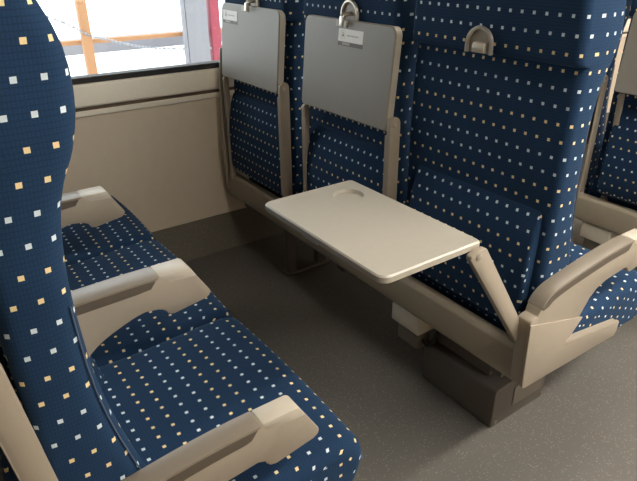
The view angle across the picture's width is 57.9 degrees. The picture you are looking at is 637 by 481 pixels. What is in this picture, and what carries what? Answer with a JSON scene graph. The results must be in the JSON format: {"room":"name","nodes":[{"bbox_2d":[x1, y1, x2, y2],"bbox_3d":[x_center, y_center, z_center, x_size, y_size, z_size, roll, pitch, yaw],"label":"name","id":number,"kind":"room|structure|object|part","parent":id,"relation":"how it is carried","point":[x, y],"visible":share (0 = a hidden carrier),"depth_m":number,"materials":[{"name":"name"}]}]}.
{"room":"train carriage","nodes":[
{"label":"train carriage","id":0,"kind":"room"},
{"bbox_2d":[0,218,636,480],"bbox_3d":[0.861,0.543,1.637,8.000,0.050,3.510,-18,32,-31],"label":"floor","id":1,"kind":"structure","parent":0,"point":[334,330],"depth_m":1.76,"materials":[{"name":"carpet"}]},
{"bbox_2d":[228,172,544,427],"bbox_3d":[0.220,0.076,2.128,0.444,0.347,1.523,-18,32,-31],"label":"frame","id":2,"kind":"object","parent":1,"relation":"on","point":[468,358],"visible":0.62,"depth_m":1.66,"materials":[{"name":"beige paint"}]},
{"bbox_2d":[219,0,305,197],"bbox_3d":[0.007,-0.610,2.238,0.595,1.005,0.593,-18,32,-31],"label":"seat","id":3,"kind":"object","parent":2,"relation":"on","point":[262,50],"visible":0.67,"depth_m":2.09,"materials":[{"name":"fabric"}]},
{"bbox_3d":[-0.239,-0.813,1.994,0.036,0.036,0.016,-18,32,-31],"label":"latch knob","id":4,"kind":"part","parent":3,"relation":"part of","materials":[{"name":"silver metal"}]},
{"bbox_2d":[249,177,282,197],"bbox_3d":[0.021,-0.270,2.500,0.477,0.133,0.468,-18,32,-31],"label":"seat cushion","id":5,"kind":"object","parent":3,"relation":"on","point":[280,196],"depth_m":2.45,"materials":[{"name":"blue fabric"}]},
{"bbox_3d":[-0.053,0.021,2.403,0.220,0.200,0.055,-18,32,-31],"label":"wall leg","id":6,"kind":"part","parent":2,"relation":"part of","materials":[{"name":"brown metal"}]},
{"bbox_2d":[301,0,418,204],"bbox_3d":[0.301,-0.424,1.867,0.590,1.005,0.652,-18,32,-31],"label":"seat","id":7,"kind":"object","parent":2,"relation":"on","point":[360,56],"visible":0.56,"depth_m":1.64,"materials":[{"name":"fabric"}]},
{"bbox_3d":[0.075,-0.613,1.593,0.036,0.036,0.016,-18,32,-31],"label":"latch knob","id":8,"kind":"part","parent":7,"relation":"part of","materials":[{"name":"silver metal"}]},
{"bbox_3d":[0.091,-0.634,1.595,0.008,0.053,0.068,-18,32,-31],"label":"latch plate","id":9,"kind":"part","parent":7,"relation":"part of","materials":[{"name":"plastic"}]},
{"bbox_2d":[265,0,636,387],"bbox_3d":[0.401,-0.193,1.406,1.019,1.005,0.546,-18,32,-31],"label":"seat","id":10,"kind":"object","parent":2,"relation":"on","point":[505,94],"visible":0.99,"depth_m":1.30,"materials":[{"name":"fabric"}]},
{"bbox_2d":[265,180,518,343],"bbox_3d":[0.189,0.089,1.363,0.480,0.362,0.460,-18,32,-31],"label":"tray","id":11,"kind":"object","parent":10,"relation":"on","point":[461,236],"depth_m":1.29,"materials":[{"name":"plastic"}]},
{"bbox_3d":[0.353,-0.425,1.266,0.013,0.023,0.034,-18,32,-31],"label":"latch knob","id":12,"kind":"part","parent":10,"relation":"part of","materials":[{"name":"beige plastic"}]},
{"bbox_3d":[0.358,-0.440,1.267,0.008,0.053,0.068,-18,32,-31],"label":"latch plate","id":13,"kind":"part","parent":10,"relation":"part of","materials":[{"name":"plastic"}]},
{"bbox_3d":[0.441,-0.264,1.409,0.189,0.880,0.474,-18,32,-31],"label":"backrest","id":14,"kind":"part","parent":10,"relation":"part of","materials":[{"name":"blue fabric"}]},
{"bbox_2d":[411,243,636,333],"bbox_3d":[0.618,0.110,1.739,0.477,0.133,0.530,-18,32,-31],"label":"seat cushion","id":15,"kind":"object","parent":10,"relation":"on","point":[615,300],"depth_m":1.57,"materials":[{"name":"blue fabric"}]},
{"bbox_3d":[0.667,0.163,1.448,0.495,0.300,0.040,-18,32,-31],"label":"armrest","id":16,"kind":"part","parent":10,"relation":"part of","materials":[{"name":"beige plastic"}]},
{"bbox_2d":[573,193,636,270],"bbox_3d":[1.035,-0.184,2.636,0.444,0.347,1.523,-18,32,-31],"label":"frame","id":17,"kind":"object","parent":1,"relation":"on","point":[603,220],"visible":0.09,"depth_m":2.20,"materials":[{"name":"beige plastic"}]},
{"bbox_2d":[575,0,631,198],"bbox_3d":[1.116,-0.684,2.376,0.590,1.005,0.652,-18,32,-31],"label":"seat","id":18,"kind":"object","parent":17,"relation":"on","point":[596,132],"visible":0.2,"depth_m":2.17,"materials":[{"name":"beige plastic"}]},
{"bbox_2d":[584,181,592,193],"bbox_3d":[1.126,-0.345,2.639,0.477,0.133,0.528,-18,32,-31],"label":"seat cushion","id":19,"kind":"object","parent":18,"relation":"on","point":[588,183],"depth_m":2.32,"materials":[{"name":"blue fabric"}]},
{"bbox_2d":[575,75,607,198],"bbox_3d":[0.901,-0.553,2.256,0.047,0.705,0.434,-18,32,-31],"label":"tray","id":20,"kind":"object","parent":18,"relation":"on","point":[592,132],"depth_m":2.14,"materials":[{"name":"beige plastic"}]},
{"bbox_2d":[588,0,636,210],"bbox_3d":[1.377,-0.504,2.016,0.625,1.005,0.546,-18,32,-31],"label":"seat","id":21,"kind":"object","parent":17,"relation":"on","point":[615,178],"visible":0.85,"depth_m":2.05,"materials":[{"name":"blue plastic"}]},
{"bbox_2d":[588,185,636,210],"bbox_3d":[1.433,-0.149,2.248,0.477,0.133,0.530,-18,32,-31],"label":"seat cushion","id":22,"kind":"object","parent":21,"relation":"on","point":[591,193],"depth_m":2.23,"materials":[{"name":"blue fabric"}]},
{"bbox_2d":[600,11,636,200],"bbox_3d":[1.193,-0.373,1.908,0.112,0.707,0.437,-18,32,-31],"label":"tray","id":23,"kind":"object","parent":21,"relation":"on","point":[618,172],"depth_m":2.04,"materials":[{"name":"plastic"}]},
{"bbox_3d":[-0.648,0.353,1.586,0.444,0.347,1.523,-18,32,-31],"label":"frame","id":24,"kind":"object","parent":1,"relation":"on","visible":0},
{"bbox_2d":[61,186,156,265],"bbox_3d":[-0.861,-0.333,1.696,0.595,1.005,0.593,-18,32,-31],"label":"seat","id":25,"kind":"object","parent":24,"relation":"on","point":[94,223],"visible":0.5,"depth_m":1.80,"materials":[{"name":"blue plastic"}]},
{"bbox_3d":[-0.699,-0.016,1.617,0.309,0.225,0.055,-18,32,-31],"label":"armrest","id":26,"kind":"part","parent":25,"relation":"part of","materials":[{"name":"beige plastic"}]},
{"bbox_2d":[66,240,232,366],"bbox_3d":[-0.567,-0.147,1.325,0.590,1.005,0.652,-18,32,-31],"label":"seat","id":27,"kind":"object","parent":24,"relation":"on","point":[130,300],"visible":0.41,"depth_m":1.32,"materials":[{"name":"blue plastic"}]},
{"bbox_3d":[-0.380,0.178,1.229,0.309,0.225,0.055,-18,32,-31],"label":"armrest","id":28,"kind":"part","parent":27,"relation":"part of","materials":[{"name":"beige plastic"}]},
{"bbox_2d":[0,0,362,480],"bbox_3d":[-0.306,0.033,0.965,0.625,1.005,0.546,-18,32,-31],"label":"seat","id":29,"kind":"object","parent":24,"relation":"on","point":[211,401],"visible":0.99,"depth_m":0.76,"materials":[{"name":"fabric"}]},
{"bbox_2d":[0,363,57,480],"bbox_3d":[-0.489,0.164,0.857,0.112,0.707,0.437,-18,32,-31],"label":"tray","id":30,"kind":"object","parent":29,"relation":"on","point":[28,391],"depth_m":0.71,"materials":[{"name":"plastic"}]},
{"bbox_3d":[-0.427,0.013,0.867,0.189,0.880,0.474,-18,32,-31],"label":"backrest","id":31,"kind":"part","parent":29,"relation":"part of","materials":[{"name":"blue fabric"}]},
{"bbox_2d":[99,317,360,480],"bbox_3d":[-0.250,0.387,1.197,0.477,0.133,0.530,-18,32,-31],"label":"seat cushion","id":32,"kind":"object","parent":29,"relation":"on","point":[164,396],"depth_m":1.19,"materials":[{"name":"blue fabric"}]},
{"bbox_3d":[-0.211,0.450,0.903,0.495,0.300,0.040,-18,32,-31],"label":"armrest","id":33,"kind":"part","parent":29,"relation":"part of","materials":[{"name":"beige plastic"}]},
{"bbox_2d":[62,37,625,231],"bbox_3d":[-0.134,-1.116,2.382,8.000,2.250,0.060,-18,32,-31],"label":"wall","id":34,"kind":"structure","parent":0,"point":[164,164],"depth_m":2.34,"materials":[{"name":"beige plastic"}]},
{"bbox_2d":[71,60,218,84],"bbox_3d":[-0.867,-0.881,1.915,1.604,0.707,0.054,-18,32,-31],"label":"window","id":35,"kind":"structure","parent":34,"relation":"in","point":[82,79],"depth_m":2.17,"materials":[{"name":"black rubber"}]},
{"bbox_2d":[73,19,630,117],"bbox_3d":[-0.109,-0.754,2.528,8.000,0.082,0.020,-18,32,-31],"label":"trim","id":36,"kind":"structure","parent":34,"relation":"attached to","point":[137,88],"depth_m":2.18,"materials":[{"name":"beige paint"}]},
{"bbox_2d":[151,112,608,261],"bbox_3d":[-0.090,-0.147,2.806,8.000,0.138,0.080,-18,32,-31],"label":"baseboard","id":37,"kind":"structure","parent":34,"relation":"attached to","point":[210,235],"depth_m":2.58,"materials":[{"name":"plastic"}]},
{"label":"outside","id":38,"kind":"structure","parent":0,"visible":0},
{"bbox_2d":[66,45,185,75],"bbox_3d":[-0.954,-1.634,6.561,18.000,0.620,6.100,-18,32,-31],"label":"platform","id":39,"kind":"object","parent":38,"point":[115,61],"visible":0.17,"depth_m":6.96,"materials":[{"name":"concrete"}]},
{"bbox_2d":[74,0,97,74],"bbox_3d":[-1.861,-2.272,4.280,0.074,2.580,0.070,-18,32,-31],"label":"post","id":40,"kind":"object","parent":39,"relation":"on","point":[80,5],"visible":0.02,"depth_m":4.58,"materials":[{"name":"orange paint"}]},
{"bbox_2d":[46,15,211,49],"bbox_3d":[-1.312,-1.905,4.836,3.387,0.650,0.019,-18,32,-31],"label":"chain","id":41,"kind":"object","parent":40,"relation":"attached to","point":[62,22],"visible":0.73,"depth_m":4.70,"materials":[{"name":"grey metal"}]},
{"bbox_2d":[60,27,221,55],"bbox_3d":[-1.566,-1.734,5.532,12.000,0.490,0.070,-18,32,-31],"label":"barrier","id":42,"kind":"object","parent":39,"relation":"on","point":[169,41],"visible":0.1,"depth_m":5.30,"materials":[{"name":"white metal"}]},
{"bbox_2d":[60,28,221,45],"bbox_3d":[-1.290,-1.581,5.170,12.000,0.540,0.050,-18,32,-31],"label":"handrail","id":43,"kind":"object","parent":39,"relation":"on","point":[169,34],"visible":0.05,"depth_m":4.85,"materials":[{"name":"orange metal"}]},
{"bbox_2d":[179,0,210,63],"bbox_3d":[-1.088,-2.505,4.736,0.230,2.580,0.060,-18,32,-31],"label":"panel","id":44,"kind":"object","parent":39,"relation":"on","point":[194,21],"visible":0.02,"depth_m":5.04,"materials":[{"name":"grey paint"}]},
{"bbox_2d":[206,0,221,60],"bbox_3d":[-0.938,-2.558,4.840,0.090,2.580,0.080,-18,32,-31],"label":"pillar","id":45,"kind":"structure","parent":39,"relation":"on","point":[212,6],"depth_m":5.14,"materials":[{"name":"red metal"}]}
]}

